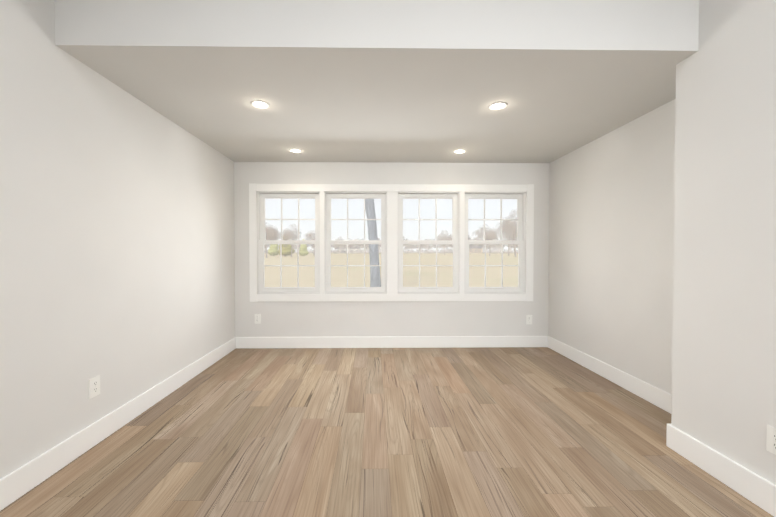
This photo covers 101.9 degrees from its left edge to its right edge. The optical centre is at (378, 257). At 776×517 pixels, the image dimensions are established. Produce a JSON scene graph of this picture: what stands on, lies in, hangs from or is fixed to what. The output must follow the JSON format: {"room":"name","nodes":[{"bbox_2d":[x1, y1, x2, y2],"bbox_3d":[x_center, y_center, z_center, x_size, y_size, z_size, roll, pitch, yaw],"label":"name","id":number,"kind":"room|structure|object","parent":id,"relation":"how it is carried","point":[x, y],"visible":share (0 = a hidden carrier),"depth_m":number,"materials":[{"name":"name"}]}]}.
{"room":"empty living room","nodes":[
{"label":"empty living room","id":0,"kind":"room"},
{"bbox_2d":[0,0,234,478],"bbox_3d":[-1.806,-0.354,0.491,0.160,3.050,7.090,0,1,-1],"label":"wall","id":1,"kind":"structure","parent":0,"point":[117,259],"depth_m":1.90,"materials":[{"name":"paint"}]},
{"bbox_2d":[89,375,99,398],"bbox_3d":[-1.741,0.795,1.933,0.008,0.118,0.073,0,1,-1],"label":"outlet","id":2,"kind":"object","parent":1,"relation":"attached to","point":[94,386],"visible":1,"depth_m":1.93,"materials":[{"name":"white plastic"}]},
{"bbox_2d":[0,337,235,510],"bbox_3d":[-1.718,1.100,0.513,0.016,0.140,6.770,0,1,-1],"label":"baseboard","id":3,"kind":"structure","parent":1,"relation":"attached to","point":[16,484],"depth_m":1.90,"materials":[{"name":"paint"}]},
{"bbox_2d":[54,0,698,162],"bbox_3d":[0.197,-1.547,2.812,3.950,0.770,2.190,0,1,-1],"label":"ceiling soffit","id":4,"kind":"structure","parent":0,"point":[412,81],"depth_m":1.91,"materials":[{"name":"paint"}]},
{"bbox_2d":[251,100,269,108],"bbox_3d":[-0.888,-1.153,2.371,0.133,0.006,0.133,0,1,-1],"label":"recessed light","id":5,"kind":"object","parent":4,"relation":"attached to","point":[260,104],"visible":1,"depth_m":2.37,"materials":[{"name":"white"}]},
{"bbox_2d":[289,149,301,152],"bbox_3d":[-0.902,-1.167,3.442,0.133,0.006,0.133,0,1,-1],"label":"recessed light","id":6,"kind":"object","parent":4,"relation":"attached to","point":[295,150],"visible":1,"depth_m":3.43,"materials":[{"name":"white"}]},
{"bbox_2d":[453,149,465,153],"bbox_3d":[0.897,-1.168,3.466,0.133,0.006,0.133,0,1,-1],"label":"recessed light","id":7,"kind":"object","parent":4,"relation":"attached to","point":[459,151],"visible":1,"depth_m":3.47,"materials":[{"name":"white"}]},
{"bbox_2d":[489,102,506,109],"bbox_3d":[0.912,-1.153,2.396,0.133,0.006,0.133,0,1,-1],"label":"recessed light","id":8,"kind":"object","parent":4,"relation":"attached to","point":[497,106],"visible":1,"depth_m":2.39,"materials":[{"name":"white"}]},
{"bbox_2d":[0,347,773,516],"bbox_3d":[0.324,1.230,0.542,4.420,0.120,7.090,0,1,-1],"label":"floor","id":9,"kind":"structure","parent":0,"point":[414,432],"depth_m":1.90,"materials":[{"name":"brown wood"}]},
{"bbox_2d":[234,162,549,336],"bbox_3d":[0.277,-0.403,3.985,4.420,3.050,0.160,0,1,-1],"label":"wall","id":10,"kind":"structure","parent":0,"point":[373,318],"depth_m":3.91,"materials":[{"name":"paint"}]},
{"bbox_2d":[255,314,260,323],"bbox_3d":[-1.492,0.758,3.893,0.073,0.118,0.008,0,1,-1],"label":"electrical outlet","id":11,"kind":"object","parent":10,"relation":"attached to","point":[257,318],"visible":1,"depth_m":3.89,"materials":[{"name":"white plastic"}]},
{"bbox_2d":[249,183,533,301],"bbox_3d":[0.174,-0.184,4.007,3.519,1.455,0.239,0,1,-1],"label":"window","id":12,"kind":"structure","parent":10,"relation":"in","point":[391,241],"depth_m":3.92,"materials":[{"name":"paint"}]},
{"bbox_2d":[236,336,547,347],"bbox_3d":[0.183,1.053,3.916,3.878,0.140,0.016,0,1,-1],"label":"baseboard","id":13,"kind":"structure","parent":10,"relation":"attached to","point":[401,342],"depth_m":3.91,"materials":[{"name":"paint"}]},
{"bbox_2d":[526,315,531,323],"bbox_3d":[1.893,0.778,3.939,0.073,0.118,0.008,0,1,-1],"label":"electrical outlet","id":14,"kind":"object","parent":10,"relation":"attached to","point":[528,319],"visible":1,"depth_m":3.94,"materials":[{"name":"white plastic"}]},
{"bbox_2d":[548,99,675,393],"bbox_3d":[2.326,-0.389,2.968,0.350,3.050,2.250,0,1,-1],"label":"wall","id":15,"kind":"structure","parent":0,"point":[611,224],"depth_m":2.81,"materials":[{"name":"paint"}]},
{"bbox_2d":[548,336,671,413],"bbox_3d":[2.143,1.067,2.930,0.016,0.140,2.040,0,1,-1],"label":"baseboard","id":16,"kind":"structure","parent":15,"relation":"attached to","point":[656,396],"depth_m":2.81,"materials":[{"name":"paint"}]},
{"bbox_2d":[671,0,775,484],"bbox_3d":[2.179,-0.340,-0.554,0.740,3.050,4.890,0,1,-1],"label":"wall","id":17,"kind":"structure","parent":0,"point":[724,343],"depth_m":1.60,"materials":[{"name":"paint"}]},
{"bbox_2d":[666,423,775,516],"bbox_3d":[1.799,1.114,-0.451,0.016,0.140,4.746,0,1,-1],"label":"baseboard","id":18,"kind":"structure","parent":17,"relation":"attached to","point":[754,488],"depth_m":1.60,"materials":[{"name":"paint"}]},
{"bbox_2d":[766,425,775,454],"bbox_3d":[1.778,0.823,1.402,0.008,0.118,0.073,0,1,-1],"label":"outlet","id":19,"kind":"object","parent":17,"relation":"attached to","point":[771,440],"visible":1,"depth_m":1.42,"materials":[{"name":"white plastic"}]},
{"label":"outside","id":20,"kind":"structure","parent":0,"visible":0},
{"bbox_2d":[264,253,517,286],"bbox_3d":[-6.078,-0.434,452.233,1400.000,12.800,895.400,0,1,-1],"label":"field","id":21,"kind":"structure","parent":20,"point":[493,273],"depth_m":27.15,"materials":[{"name":"beige plant"}]},
{"bbox_2d":[265,223,280,257],"bbox_3d":[-24.907,-4.164,71.433,5.888,8.675,6.258,-1,1,-40],"label":"bare tree","id":22,"kind":"object","parent":21,"relation":"on","point":[272,232],"depth_m":70.58,"materials":[{"name":"beige plant"}]},
{"bbox_2d":[268,244,278,255],"bbox_3d":[-31.775,-3.306,95.325,3.598,5.741,3.536,0,1,-1],"label":"conifer tree","id":23,"kind":"object","parent":21,"relation":"on","point":[274,248],"depth_m":94.33,"materials":[{"name":"green plant"}]},
{"bbox_2d":[277,235,294,256],"bbox_3d":[-26.188,-3.576,89.615,5.094,6.545,4.646,0,1,-1],"label":"conifer tree","id":24,"kind":"object","parent":21,"relation":"on","point":[287,250],"depth_m":87.92,"materials":[{"name":"green plant"}]},
{"bbox_2d":[282,224,300,256],"bbox_3d":[-23.473,-4.543,83.159,8.145,8.903,6.624,1,1,35],"label":"bare tree","id":25,"kind":"object","parent":21,"relation":"on","point":[288,236],"depth_m":82.11,"materials":[{"name":"beige plant"}]},
{"bbox_2d":[299,239,308,255],"bbox_3d":[-21.614,-2.916,91.642,2.904,5.134,3.141,0,1,-1],"label":"conifer tree","id":26,"kind":"object","parent":21,"relation":"on","point":[303,249],"depth_m":90.68,"materials":[{"name":"green plant"}]},
{"bbox_2d":[306,231,314,255],"bbox_3d":[-20.328,-4.714,99.420,6.278,8.511,6.482,0,1,-27],"label":"bare tree","id":27,"kind":"object","parent":21,"relation":"on","point":[310,236],"depth_m":98.49,"materials":[{"name":"beige plant"}]},
{"bbox_2d":[333,237,345,253],"bbox_3d":[-20.371,-6.533,164.032,8.429,9.214,6.855,0,1,10],"label":"bare tree","id":28,"kind":"object","parent":21,"relation":"on","point":[340,246],"depth_m":163.68,"materials":[{"name":"grey plant"}]},
{"bbox_2d":[365,199,380,286],"bbox_3d":[-0.845,-4.337,10.050,5.645,11.648,5.365,0,1,-1],"label":"trunk","id":29,"kind":"object","parent":21,"relation":"on","point":[373,235],"depth_m":9.83,"materials":[{"name":"grey plant"}]},
{"bbox_2d":[264,247,517,253],"bbox_3d":[9.678,-3.419,186.551,193.312,7.352,20.728,0,1,-1],"label":"treeline","id":30,"kind":"object","parent":21,"relation":"on","point":[424,250],"depth_m":182.36,"materials":[{"name":"green plant"}]},
{"bbox_2d":[267,251,517,253],"bbox_3d":[11.654,-2.861,176.088,148.060,1.200,0.120,0,1,-1],"label":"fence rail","id":31,"kind":"object","parent":21,"relation":"on","point":[476,252],"depth_m":176.26,"materials":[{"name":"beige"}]},
{"bbox_2d":[437,231,452,254],"bbox_3d":[25.786,-5.804,120.768,8.921,9.752,7.255,0,1,22],"label":"bare tree","id":32,"kind":"object","parent":21,"relation":"on","point":[443,236],"depth_m":119.00,"materials":[{"name":"beige plant"}]},
{"bbox_2d":[469,245,482,251],"bbox_3d":[58.489,-5.237,190.696,8.700,5.300,6.700,0,1,8],"label":"house","id":33,"kind":"structure","parent":21,"relation":"on","point":[480,247],"depth_m":188.03,"materials":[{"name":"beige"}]},
{"bbox_2d":[471,226,499,250],"bbox_3d":[35.607,-5.952,103.650,9.888,10.809,8.041,0,1,-5],"label":"bare tree","id":34,"kind":"object","parent":21,"relation":"on","point":[480,233],"depth_m":102.82,"materials":[{"name":"beige plant"}]},
{"bbox_2d":[480,226,499,255],"bbox_3d":[33.529,-5.021,94.868,6.735,9.335,6.337,0,1,-25],"label":"bare tree","id":35,"kind":"object","parent":21,"relation":"on","point":[490,236],"depth_m":93.45,"materials":[{"name":"beige plant"}]},
{"bbox_2d":[494,209,516,256],"bbox_3d":[37.357,-6.561,85.100,11.805,12.904,9.600,0,1,20],"label":"bare tree","id":36,"kind":"object","parent":21,"relation":"on","point":[510,227],"depth_m":84.27,"materials":[{"name":"beige plant"}]},
{"bbox_2d":[497,224,516,255],"bbox_3d":[42.192,-6.591,99.779,9.130,12.272,11.227,1,1,44],"label":"bare tree","id":37,"kind":"object","parent":21,"relation":"on","point":[509,238],"depth_m":99.00,"materials":[{"name":"beige plant"}]}
]}

